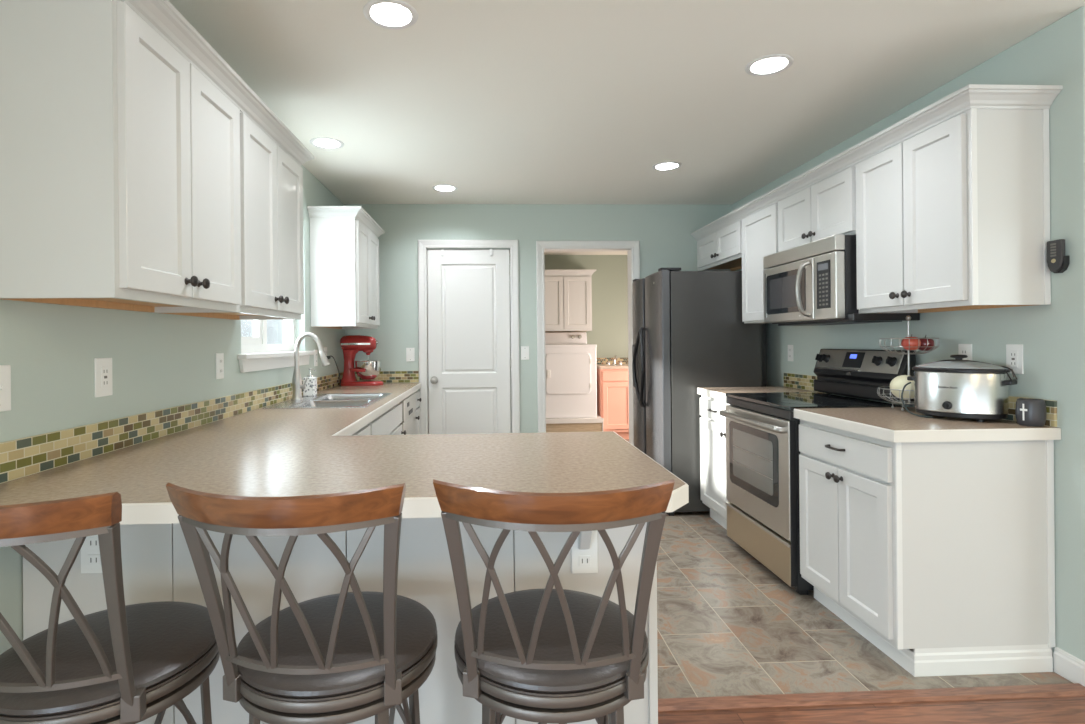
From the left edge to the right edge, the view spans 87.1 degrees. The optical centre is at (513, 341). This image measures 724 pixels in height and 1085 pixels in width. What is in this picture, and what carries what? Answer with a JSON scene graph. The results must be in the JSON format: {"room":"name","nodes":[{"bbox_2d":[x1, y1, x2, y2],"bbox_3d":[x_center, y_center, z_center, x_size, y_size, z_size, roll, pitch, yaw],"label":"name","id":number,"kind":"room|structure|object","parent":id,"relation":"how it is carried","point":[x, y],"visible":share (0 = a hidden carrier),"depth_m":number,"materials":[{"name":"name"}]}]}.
{"room":"kitchen","nodes":[
{"label":"kitchen","id":0,"kind":"room"},
{"bbox_2d":[0,165,344,654],"bbox_3d":[-1.392,0.051,2.591,0.140,2.422,10.700,-1,0,-3],"label":"wall","id":1,"kind":"structure","parent":0,"point":[160,361],"depth_m":1.84,"materials":[{"name":"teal paint"}]},
{"bbox_2d":[0,365,10,411],"bbox_3d":[-1.260,0.115,1.398,0.018,0.115,0.075,-1,0,-3],"label":"light switch","id":2,"kind":"object","parent":1,"relation":"attached to","point":[5,370],"visible":1,"depth_m":1.42,"materials":[{"name":"white plastic"}]},
{"bbox_2d":[94,358,112,396],"bbox_3d":[-1.280,0.111,1.783,0.010,0.120,0.078,-1,0,-3],"label":"wall outlet","id":3,"kind":"object","parent":1,"relation":"attached to","point":[102,367],"visible":1,"depth_m":1.77,"materials":[{"name":"white plastic"}]},
{"bbox_2d":[101,366,108,387],"bbox_3d":[-1.278,0.111,1.784,0.003,0.068,0.034,-1,0,-3],"label":"receptacle","id":4,"kind":"object","parent":3,"relation":"attached to","point":[104,369],"depth_m":1.78,"materials":[{"name":"grey plastic"}]},
{"bbox_2d":[0,0,240,312],"bbox_3d":[-1.108,-0.478,1.712,0.354,0.744,0.678,-1,0,-3],"label":"upper cabinet","id":5,"kind":"object","parent":1,"relation":"attached to","point":[120,159],"visible":1,"depth_m":1.38,"materials":[{"name":"paint"}]},
{"bbox_2d":[0,372,342,483],"bbox_3d":[-1.331,0.298,2.995,0.011,0.098,3.601,-1,0,-3],"label":"backsplash","id":6,"kind":"structure","parent":1,"relation":"attached to","point":[22,457],"depth_m":1.85,"materials":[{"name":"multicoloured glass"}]},
{"bbox_2d":[216,353,223,378],"bbox_3d":[-1.315,0.109,2.555,0.009,0.115,0.070,-1,0,-3],"label":"wall outlet","id":7,"kind":"object","parent":1,"relation":"attached to","point":[219,356],"visible":1,"depth_m":2.55,"materials":[{"name":"white plastic"}]},
{"bbox_2d":[162,111,303,319],"bbox_3d":[-1.138,-0.478,2.397,0.354,0.744,0.690,-1,0,-3],"label":"upper cabinet","id":8,"kind":"object","parent":1,"relation":"attached to","point":[271,181],"visible":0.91,"depth_m":2.34,"materials":[{"name":"paint"}]},
{"bbox_2d":[121,0,314,165],"bbox_3d":[-1.125,-0.878,2.058,0.358,0.066,1.480,-1,0,-3],"label":"crown molding","id":9,"kind":"structure","parent":8,"relation":"attached to","point":[162,16],"depth_m":1.83,"materials":[{"name":"paint"}]},
{"bbox_2d":[237,320,313,372],"bbox_3d":[-1.393,-0.319,3.272,0.165,0.938,1.070,-1,0,-3],"label":"window","id":10,"kind":"structure","parent":1,"relation":"in","point":[256,354],"depth_m":3.20,"materials":[{"name":"white paint"}]},
{"bbox_2d":[314,350,317,365],"bbox_3d":[-1.377,0.112,3.973,0.009,0.115,0.070,-1,0,-3],"label":"wall outlet","id":11,"kind":"object","parent":1,"relation":"attached to","point":[315,351],"visible":1,"depth_m":3.96,"materials":[{"name":"white plastic"}]},
{"bbox_2d":[310,218,379,328],"bbox_3d":[-1.220,-0.477,4.263,0.354,0.744,0.775,-1,0,-3],"label":"upper cabinet","id":12,"kind":"object","parent":1,"relation":"attached to","point":[344,254],"visible":1,"depth_m":3.88,"materials":[{"name":"paint"}]},
{"bbox_2d":[307,206,384,237],"bbox_3d":[-1.223,-0.877,4.263,0.358,0.066,0.885,-1,0,-3],"label":"crown molding","id":13,"kind":"structure","parent":12,"relation":"attached to","point":[357,212],"depth_m":3.86,"materials":[{"name":"paint"}]},
{"bbox_2d":[344,204,731,432],"bbox_3d":[0.301,0.036,4.931,3.449,2.422,0.120,-1,0,-3],"label":"wall","id":14,"kind":"structure","parent":0,"point":[663,231],"depth_m":4.86,"materials":[{"name":"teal paint"}]},
{"bbox_2d":[355,371,418,382],"bbox_3d":[-1.103,0.296,4.803,0.602,0.098,0.011,-1,0,-3],"label":"backsplash","id":15,"kind":"structure","parent":14,"relation":"attached to","point":[385,376],"depth_m":4.80,"materials":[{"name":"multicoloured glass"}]},
{"bbox_2d":[406,348,414,361],"bbox_3d":[-0.872,0.109,4.810,0.070,0.115,0.018,-1,0,-3],"label":"light switch","id":16,"kind":"object","parent":14,"relation":"attached to","point":[410,352],"visible":1,"depth_m":4.81,"materials":[{"name":"white plastic"}]},
{"bbox_2d":[427,249,510,433],"bbox_3d":[-0.370,0.227,4.839,0.706,2.028,0.101,-1,0,-3],"label":"door","id":17,"kind":"structure","parent":14,"relation":"in","point":[469,360],"depth_m":4.86,"materials":[{"name":"white paint"}]},
{"bbox_2d":[418,240,519,433],"bbox_3d":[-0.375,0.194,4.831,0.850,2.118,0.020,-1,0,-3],"label":"trim","id":18,"kind":"structure","parent":14,"relation":"attached to","point":[422,244],"depth_m":4.82,"materials":[{"name":"white paint"}]},
{"bbox_2d":[521,346,528,359],"bbox_3d":[0.098,0.095,4.853,0.070,0.115,0.018,-1,0,-3],"label":"light switch","id":19,"kind":"object","parent":14,"relation":"attached to","point":[524,349],"visible":1,"depth_m":4.86,"materials":[{"name":"white plastic"}]},
{"bbox_2d":[536,241,639,445],"bbox_3d":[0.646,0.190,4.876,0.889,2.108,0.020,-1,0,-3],"label":"trim","id":20,"kind":"structure","parent":14,"relation":"attached to","point":[634,246],"depth_m":4.85,"materials":[{"name":"white paint"}]},
{"bbox_2d":[509,255,627,391],"bbox_3d":[0.908,0.031,7.808,3.700,2.422,0.120,-1,0,-3],"label":"wall","id":21,"kind":"structure","parent":0,"point":[609,331],"depth_m":7.76,"materials":[{"name":"beige paint"}]},
{"bbox_2d":[545,275,591,331],"bbox_3d":[0.639,-0.508,7.568,0.752,0.735,0.325,-1,0,-3],"label":"upper cabinet","id":22,"kind":"object","parent":21,"relation":"attached to","point":[568,298],"visible":0.67,"depth_m":7.42,"materials":[{"name":"paint"}]},
{"bbox_2d":[545,269,595,274],"bbox_3d":[0.636,-0.901,7.551,0.862,0.066,0.360,-1,0,-3],"label":"crown molding","id":23,"kind":"structure","parent":22,"relation":"attached to","point":[583,271],"depth_m":7.40,"materials":[{"name":"paint"}]},
{"bbox_2d":[596,358,627,363],"bbox_3d":[1.502,0.259,7.767,0.960,0.084,0.011,-1,0,-3],"label":"backsplash","id":24,"kind":"structure","parent":21,"relation":"attached to","point":[599,360],"depth_m":7.75,"materials":[{"name":"beige tile"}]},
{"bbox_2d":[168,0,1084,254],"bbox_3d":[1.547,-1.256,2.721,6.047,0.140,10.700,-1,0,-3],"label":"ceiling","id":25,"kind":"structure","parent":0,"point":[495,101],"depth_m":2.57,"materials":[{"name":"white paint"}]},
{"bbox_2d":[310,137,343,148],"bbox_3d":[-1.091,-1.197,3.333,0.192,0.081,0.192,-1,0,-3],"label":"ceiling lamp","id":26,"kind":"object","parent":25,"relation":"attached to","point":[321,142],"visible":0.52,"depth_m":3.38,"materials":[{"name":"white"}]},
{"bbox_2d":[363,0,417,28],"bbox_3d":[-0.438,-1.203,2.031,0.192,0.081,0.192,-1,0,-3],"label":"ceiling lamp","id":27,"kind":"object","parent":25,"relation":"attached to","point":[389,14],"visible":0.98,"depth_m":2.08,"materials":[{"name":"white paint"}]},
{"bbox_2d":[432,185,457,191],"bbox_3d":[-0.521,-1.202,4.328,0.192,0.081,0.192,-1,0,-3],"label":"ceiling lamp","id":28,"kind":"object","parent":25,"relation":"attached to","point":[442,188],"visible":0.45,"depth_m":4.38,"materials":[{"name":"white"}]},
{"bbox_2d":[652,162,681,170],"bbox_3d":[1.031,-1.216,3.832,0.192,0.081,0.192,-1,0,-3],"label":"ceiling lamp","id":29,"kind":"object","parent":25,"relation":"attached to","point":[664,166],"visible":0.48,"depth_m":3.88,"materials":[{"name":"white"}]},
{"bbox_2d":[745,54,793,75],"bbox_3d":[1.090,-1.216,2.434,0.192,0.081,0.192,-1,0,-3],"label":"ceiling lamp","id":30,"kind":"object","parent":25,"relation":"attached to","point":[771,64],"visible":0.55,"depth_m":2.48,"materials":[{"name":"white"}]},
{"bbox_2d":[625,439,1071,698],"bbox_3d":[0.718,1.284,5.013,4.547,0.080,6.045,-1,0,-3],"label":"floor","id":31,"kind":"structure","parent":0,"point":[728,625],"depth_m":2.39,"materials":[{"name":"tile"}]},
{"bbox_2d":[351,425,369,435],"bbox_3d":[-0.975,0.822,2.430,0.652,0.873,0.718,-1,0,-3],"label":"base cabinet","id":32,"kind":"object","parent":31,"relation":"on","point":[365,430],"visible":0.05,"depth_m":2.67,"materials":[{"name":"paint"}]},
{"bbox_2d":[367,402,405,434],"bbox_3d":[-1.013,0.823,3.303,0.652,0.873,1.026,-1,0,-3],"label":"base cabinet","id":33,"kind":"object","parent":31,"relation":"on","point":[388,423],"visible":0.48,"depth_m":3.32,"materials":[{"name":"paint"}]},
{"bbox_2d":[400,392,415,434],"bbox_3d":[-1.049,0.826,4.133,0.613,0.868,0.624,-1,0,-3],"label":"dishwasher","id":34,"kind":"object","parent":31,"relation":"on","point":[409,403],"visible":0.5,"depth_m":4.09,"materials":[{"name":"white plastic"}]},
{"bbox_2d":[415,390,420,434],"bbox_3d":[-1.071,0.823,4.628,0.652,0.873,0.357,-1,0,-3],"label":"base cabinet","id":35,"kind":"object","parent":31,"relation":"on","point":[418,399],"visible":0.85,"depth_m":4.63,"materials":[{"name":"paint"}]},
{"bbox_2d":[546,415,603,431],"bbox_3d":[0.657,1.094,7.348,0.860,0.300,0.765,-1,0,-3],"label":"platform","id":36,"kind":"object","parent":31,"relation":"on","point":[552,424],"visible":0.37,"depth_m":6.98,"materials":[{"name":"brown wood"}]},
{"bbox_2d":[545,332,596,417],"bbox_3d":[0.676,0.408,7.352,0.686,1.068,0.690,-1,0,-3],"label":"dryer","id":37,"kind":"object","parent":36,"relation":"on","point":[570,362],"visible":0.83,"depth_m":7.03,"materials":[{"name":"white metal"}]},
{"bbox_2d":[597,368,628,438],"bbox_3d":[1.532,0.789,7.472,0.895,0.895,0.595,-1,0,-3],"label":"base cabinet","id":38,"kind":"object","parent":31,"relation":"on","point":[612,384],"visible":0.23,"depth_m":7.17,"materials":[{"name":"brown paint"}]},
{"bbox_2d":[597,364,627,368],"bbox_3d":[1.536,0.321,7.467,0.920,0.039,0.605,-1,0,-3],"label":"countertop","id":39,"kind":"structure","parent":38,"relation":"on","point":[599,366],"depth_m":7.16,"materials":[{"name":"beige laminate"}]},
{"bbox_2d":[607,355,621,364],"bbox_3d":[1.335,0.237,7.456,0.200,0.130,0.170,-1,0,-3],"label":"faucet","id":40,"kind":"object","parent":39,"relation":"on","point":[615,356],"visible":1,"depth_m":7.50,"materials":[{"name":"silver metal"}]},
{"bbox_2d":[632,268,766,515],"bbox_3d":[1.392,0.352,4.478,0.831,1.770,0.840,-1,0,-3],"label":"refrigerator","id":41,"kind":"object","parent":31,"relation":"on","point":[690,333],"visible":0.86,"depth_m":4.06,"materials":[{"name":"black metal"}]},
{"bbox_2d":[700,395,729,529],"bbox_3d":[1.621,0.799,3.794,0.658,0.873,0.506,-1,0,-3],"label":"base cabinet","id":42,"kind":"object","parent":31,"relation":"on","point":[712,424],"visible":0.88,"depth_m":3.80,"materials":[{"name":"paint"}]},
{"bbox_2d":[697,386,828,400],"bbox_3d":[1.630,0.343,3.792,0.636,0.044,0.522,-1,0,-3],"label":"countertop","id":43,"kind":"structure","parent":42,"relation":"on","point":[714,392],"depth_m":3.80,"materials":[{"name":"laminate"}]},
{"bbox_2d":[719,349,915,594],"bbox_3d":[1.608,0.641,3.155,0.704,1.190,0.756,-1,0,-3],"label":"range","id":44,"kind":"object","parent":31,"relation":"on","point":[762,429],"visible":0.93,"depth_m":3.04,"materials":[{"name":"silver metal"}]},
{"bbox_2d":[726,392,901,410],"bbox_3d":[1.605,0.324,3.155,0.565,0.022,0.754,-1,0,-3],"label":"cooktop","id":45,"kind":"object","parent":44,"relation":"in","point":[772,401],"depth_m":3.06,"materials":[{"name":"grey glass"}]},
{"bbox_2d":[799,419,1055,676],"bbox_3d":[1.680,0.798,2.442,0.658,0.873,0.657,-1,0,-3],"label":"base cabinet","id":46,"kind":"object","parent":31,"relation":"on","point":[940,555],"visible":0.98,"depth_m":2.13,"materials":[{"name":"paint"}]},
{"bbox_2d":[794,407,1060,442],"bbox_3d":[1.690,0.343,2.434,0.636,0.044,0.685,-1,0,-3],"label":"countertop","id":47,"kind":"structure","parent":46,"relation":"on","point":[895,425],"depth_m":2.19,"materials":[{"name":"laminate"}]},
{"bbox_2d":[877,316,939,410],"bbox_3d":[1.855,0.098,2.676,0.254,0.442,0.254,-1,0,-3],"label":"fruit basket","id":48,"kind":"object","parent":47,"relation":"on","point":[908,318],"visible":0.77,"depth_m":2.67,"materials":[{"name":"silver metal"}]},
{"bbox_2d":[877,386,913,410],"bbox_3d":[1.857,0.268,2.676,0.254,0.102,0.254,-1,0,-3],"label":"bowl","id":49,"kind":"object","parent":48,"relation":"on","point":[900,402],"depth_m":2.66,"materials":[{"name":"silver metal"}]},
{"bbox_2d":[890,375,913,399],"bbox_3d":[1.821,0.212,2.650,0.124,0.114,0.123,-1,0,-3],"label":"melon","id":50,"kind":"object","parent":48,"relation":"in","point":[898,382],"visible":0.69,"depth_m":2.62,"materials":[{"name":"beige food"}]},
{"bbox_2d":[879,338,939,353],"bbox_3d":[1.854,0.020,2.676,0.236,0.076,0.236,-1,0,-3],"label":"bowl","id":51,"kind":"object","parent":48,"relation":"on","point":[938,342],"depth_m":2.62,"materials":[{"name":"silver metal"}]},
{"bbox_2d":[901,335,920,349],"bbox_3d":[1.825,0.002,2.617,0.076,0.073,0.075,-1,0,-3],"label":"apple","id":52,"kind":"object","parent":48,"relation":"in","point":[914,343],"visible":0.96,"depth_m":2.59,"materials":[{"name":"red food"}]},
{"bbox_2d":[918,336,934,350],"bbox_3d":[1.901,0.005,2.633,0.074,0.074,0.074,-1,0,-3],"label":"apple","id":53,"kind":"object","parent":48,"relation":"in","point":[923,346],"visible":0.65,"depth_m":2.61,"materials":[{"name":"red food"}]},
{"bbox_2d":[907,355,1017,421],"bbox_3d":[1.851,0.186,2.374,0.255,0.266,0.364,-1,0,-33],"label":"slow cooker","id":54,"kind":"object","parent":47,"relation":"on","point":[957,387],"visible":0.99,"depth_m":2.29,"materials":[{"name":"silver metal"}]},
{"bbox_2d":[901,382,932,417],"bbox_3d":[1.730,0.249,2.460,0.060,0.143,0.160,-1,0,5],"label":"power cord","id":55,"kind":"object","parent":54,"relation":"attached to","point":[905,385],"visible":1,"depth_m":2.49,"materials":[{"name":"grey plastic"}]},
{"bbox_2d":[1015,398,1046,426],"bbox_3d":[1.964,0.268,2.166,0.089,0.099,0.088,-1,0,-3],"label":"crock","id":56,"kind":"object","parent":47,"relation":"on","point":[1028,411],"visible":1,"depth_m":2.14,"materials":[{"name":"grey ceramic"}]},
{"bbox_2d":[658,696,1084,723],"bbox_3d":[1.704,1.275,-0.328,6.047,0.080,4.595,-1,0,-3],"label":"floor","id":57,"kind":"structure","parent":0,"point":[1054,710],"depth_m":1.90,"materials":[{"name":"brown wood"}]},
{"bbox_2d":[0,492,219,723],"bbox_3d":[-0.817,0.747,1.089,0.405,1.017,0.532,-1,0,1],"label":"bar stool","id":58,"kind":"object","parent":57,"relation":"on","point":[120,663],"visible":0.97,"depth_m":0.98,"materials":[{"name":"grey metal"}]},
{"bbox_2d":[0,601,215,716],"bbox_3d":[-0.817,0.619,1.153,0.402,0.032,0.402,-1,0,1],"label":"seat cushion","id":59,"kind":"object","parent":58,"relation":"on","point":[170,642],"depth_m":1.09,"materials":[{"name":"brown leather"}]},
{"bbox_2d":[166,482,437,723],"bbox_3d":[-0.366,0.743,1.134,0.405,1.017,0.532,-1,0,3],"label":"bar stool","id":60,"kind":"object","parent":57,"relation":"on","point":[344,657],"visible":1,"depth_m":1.00,"materials":[{"name":"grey metal"}]},
{"bbox_2d":[237,591,436,698],"bbox_3d":[-0.363,0.615,1.197,0.402,0.032,0.402,-1,0,3],"label":"seat cushion","id":61,"kind":"object","parent":60,"relation":"on","point":[416,627],"depth_m":1.12,"materials":[{"name":"brown leather"}]},
{"bbox_2d":[23,517,657,723],"bbox_3d":[-0.446,0.818,1.669,1.651,0.873,0.775,-1,0,-3],"label":"base cabinet","id":62,"kind":"object","parent":57,"relation":"on","point":[158,566],"visible":0.1,"depth_m":1.50,"materials":[{"name":"paint"}]},
{"bbox_2d":[81,535,101,572],"bbox_3d":[-1.081,0.540,1.471,0.070,0.115,0.009,-1,0,-3],"label":"wall outlet","id":63,"kind":"object","parent":62,"relation":"attached to","point":[90,551],"visible":0.66,"depth_m":1.47,"materials":[{"name":"white plastic"}]},
{"bbox_2d":[87,537,98,547],"bbox_3d":[-1.081,0.518,1.468,0.032,0.028,0.003,-1,0,-3],"label":"receptacle","id":64,"kind":"object","parent":63,"relation":"attached to","point":[92,542],"depth_m":1.47,"materials":[{"name":"grey plastic"}]},
{"bbox_2d":[87,554,100,564],"bbox_3d":[-1.081,0.562,1.468,0.032,0.028,0.003,-1,0,-3],"label":"receptacle","id":65,"kind":"object","parent":63,"relation":"attached to","point":[92,559],"depth_m":1.47,"materials":[{"name":"grey plastic"}]},
{"bbox_2d":[0,383,688,524],"bbox_3d":[-0.499,0.362,3.017,1.669,0.044,3.585,-1,0,-3],"label":"countertop","id":66,"kind":"structure","parent":62,"relation":"on","point":[260,452],"depth_m":1.57,"materials":[{"name":"laminate"}]},
{"bbox_2d":[291,332,329,399],"bbox_3d":[-1.201,0.142,3.368,0.227,0.398,0.074,-1,0,-3],"label":"faucet","id":67,"kind":"object","parent":66,"relation":"on","point":[297,385],"visible":1,"depth_m":3.36,"materials":[{"name":"silver metal"}]},
{"bbox_2d":[262,393,391,408],"bbox_3d":[-1.047,0.432,3.347,0.531,0.186,0.796,-1,0,-3],"label":"sink","id":68,"kind":"object","parent":66,"relation":"in","point":[353,400],"visible":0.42,"depth_m":3.32,"materials":[{"name":"silver metal"}]},
{"bbox_2d":[303,368,316,395],"bbox_3d":[-1.284,0.253,3.607,0.078,0.176,0.070,-1,0,-3],"label":"soap dispenser","id":69,"kind":"object","parent":68,"relation":"on","point":[311,384],"visible":0.98,"depth_m":3.57,"materials":[{"name":"ceramic"}]},
{"bbox_2d":[303,377,316,395],"bbox_3d":[-1.287,0.282,3.607,0.070,0.118,0.070,-1,0,-3],"label":"bottle","id":70,"kind":"object","parent":69,"relation":"attached to","point":[311,384],"depth_m":3.57,"materials":[{"name":"ceramic"}]},
{"bbox_2d":[327,355,340,385],"bbox_3d":[-1.344,0.224,4.319,0.057,0.246,0.250,-1,0,6],"label":"power cord","id":71,"kind":"object","parent":66,"relation":"on","point":[330,356],"visible":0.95,"depth_m":4.27,"materials":[{"name":"grey plastic"}]},
{"bbox_2d":[339,335,383,385],"bbox_3d":[-1.218,0.146,4.571,0.348,0.399,0.236,-1,0,-3],"label":"stand mixer","id":72,"kind":"object","parent":66,"relation":"on","point":[367,370],"visible":1,"depth_m":4.52,"materials":[{"name":"red metal"}]},
{"bbox_2d":[350,360,381,379],"bbox_3d":[-1.180,0.226,4.572,0.242,0.151,0.236,-1,0,-3],"label":"bowl","id":73,"kind":"object","parent":72,"relation":"on","point":[365,369],"depth_m":4.50,"materials":[{"name":"silver metal"}]},
{"bbox_2d":[363,349,373,354],"bbox_3d":[-1.167,0.085,4.573,0.090,0.046,0.090,-1,0,-3],"label":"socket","id":74,"kind":"object","parent":72,"relation":"attached to","point":[368,351],"depth_m":4.54,"materials":[{"name":"red"}]},
{"bbox_2d":[571,530,597,573],"bbox_3d":[0.190,0.563,1.527,0.070,0.115,0.009,-1,0,-3],"label":"wall outlet","id":75,"kind":"object","parent":62,"relation":"attached to","point":[583,561],"visible":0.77,"depth_m":1.53,"materials":[{"name":"white plastic"}]},
{"bbox_2d":[579,555,590,565],"bbox_3d":[0.190,0.585,1.524,0.032,0.028,0.003,-1,0,-3],"label":"receptacle","id":76,"kind":"object","parent":75,"relation":"attached to","point":[584,560],"depth_m":1.52,"materials":[{"name":"grey plastic"}]},
{"bbox_2d":[433,479,674,723],"bbox_3d":[0.077,0.739,1.141,0.405,1.017,0.532,-1,0,2],"label":"bar stool","id":77,"kind":"object","parent":57,"relation":"on","point":[558,655],"visible":1,"depth_m":1.01,"materials":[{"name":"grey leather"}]},
{"bbox_2d":[455,589,647,693],"bbox_3d":[0.078,0.611,1.204,0.402,0.032,0.402,-1,0,2],"label":"seat cushion","id":78,"kind":"object","parent":77,"relation":"on","point":[553,642],"depth_m":1.12,"materials":[{"name":"brown leather"}]},
{"bbox_2d":[658,683,1084,711],"bbox_3d":[0.524,1.280,1.950,3.610,0.091,0.065,-1,0,-3],"label":"trim","id":79,"kind":"structure","parent":57,"relation":"on","point":[1074,689],"depth_m":1.97,"materials":[{"name":"brown wood"}]},
{"bbox_2d":[731,6,1084,661],"bbox_3d":[2.026,0.021,3.482,0.130,2.422,2.928,-1,0,-3],"label":"wall","id":80,"kind":"structure","parent":0,"point":[1052,336],"depth_m":2.13,"materials":[{"name":"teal paint"}]},
{"bbox_2d":[697,220,741,270],"bbox_3d":[1.730,-0.741,4.483,0.354,0.270,0.894,-1,0,-3],"label":"upper cabinet","id":81,"kind":"object","parent":80,"relation":"attached to","point":[721,250],"visible":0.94,"depth_m":4.44,"materials":[{"name":"paint"}]},
{"bbox_2d":[741,202,777,322],"bbox_3d":[1.779,-0.503,3.784,0.322,0.745,0.503,-1,0,-3],"label":"upper cabinet","id":82,"kind":"object","parent":80,"relation":"attached to","point":[759,230],"visible":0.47,"depth_m":3.82,"materials":[{"name":"paint"}]},
{"bbox_2d":[788,345,793,360],"bbox_3d":[1.935,0.079,3.985,0.009,0.115,0.070,-1,0,-3],"label":"wall outlet","id":83,"kind":"object","parent":80,"relation":"attached to","point":[790,347],"visible":1,"depth_m":3.98,"materials":[{"name":"white plastic"}]},
{"bbox_2d":[783,373,816,390],"bbox_3d":[1.942,0.269,3.809,0.011,0.098,0.516,-1,0,-3],"label":"backsplash","id":84,"kind":"structure","parent":80,"relation":"attached to","point":[800,381],"depth_m":3.86,"materials":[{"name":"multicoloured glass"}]},
{"bbox_2d":[778,164,855,251],"bbox_3d":[1.788,-0.704,3.160,0.354,0.345,0.740,-1,0,-3],"label":"upper cabinet","id":85,"kind":"object","parent":80,"relation":"attached to","point":[826,208],"visible":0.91,"depth_m":3.08,"materials":[{"name":"paint"}]},
{"bbox_2d":[763,235,919,325],"bbox_3d":[1.730,-0.312,3.132,0.479,0.427,0.782,-1,0,-3],"label":"microwave","id":86,"kind":"object","parent":85,"relation":"attached to","point":[814,283],"visible":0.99,"depth_m":2.96,"materials":[{"name":"silver metal"}]},
{"bbox_2d":[856,108,1050,313],"bbox_3d":[1.821,-0.507,2.460,0.354,0.738,0.658,-1,0,-3],"label":"upper cabinet","id":87,"kind":"object","parent":80,"relation":"attached to","point":[954,215],"visible":1,"depth_m":2.17,"materials":[{"name":"paint"}]},
{"bbox_2d":[691,84,1062,240],"bbox_3d":[1.770,-0.904,3.505,0.358,0.066,2.852,-1,0,-3],"label":"crown molding","id":88,"kind":"structure","parent":87,"relation":"attached to","point":[979,96],"depth_m":2.40,"materials":[{"name":"paint"}]},
{"bbox_2d":[958,344,971,359],"bbox_3d":[1.999,0.067,2.524,0.009,0.115,0.070,-1,0,-3],"label":"wall outlet","id":89,"kind":"object","parent":80,"relation":"attached to","point":[963,349],"visible":0.62,"depth_m":2.52,"materials":[{"name":"white plastic"}]},
{"bbox_2d":[961,349,967,354],"bbox_3d":[1.996,0.045,2.524,0.003,0.028,0.032,-1,0,-3],"label":"receptacle","id":90,"kind":"object","parent":89,"relation":"attached to","point":[963,351],"depth_m":2.52,"materials":[{"name":"grey plastic"}]},
{"bbox_2d":[1006,344,1023,373],"bbox_3d":[2.009,0.069,2.288,0.010,0.118,0.072,-1,0,-3],"label":"wall outlet","id":91,"kind":"object","parent":80,"relation":"attached to","point":[1014,352],"visible":0.88,"depth_m":2.28,"materials":[{"name":"white plastic"}]},
{"bbox_2d":[1010,350,1017,367],"bbox_3d":[2.006,0.069,2.287,0.003,0.068,0.034,-1,0,-3],"label":"receptacle","id":92,"kind":"object","parent":91,"relation":"attached to","point":[1013,353],"depth_m":2.29,"materials":[{"name":"grey plastic"}]},
{"bbox_2d":[1004,396,1056,426],"bbox_3d":[2.002,0.269,2.455,0.011,0.098,0.670,-1,0,-3],"label":"backsplash","id":93,"kind":"structure","parent":80,"relation":"attached to","point":[1051,405],"depth_m":2.15,"materials":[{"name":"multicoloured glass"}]},
{"bbox_2d":[1047,239,1069,272],"bbox_3d":[2.002,-0.314,2.100,0.032,0.121,0.064,-1,0,-3],"label":"remote","id":94,"kind":"object","parent":80,"relation":"attached to","point":[1057,262],"visible":1,"depth_m":2.09,"materials":[{"name":"black plastic"}]},
{"bbox_2d":[1053,647,1084,685],"bbox_3d":[2.075,1.185,2.599,0.158,0.092,1.189,-1,0,-3],"label":"baseboard","id":95,"kind":"structure","parent":80,"relation":"attached to","point":[1068,666],"depth_m":2.08,"materials":[{"name":"white paint"}]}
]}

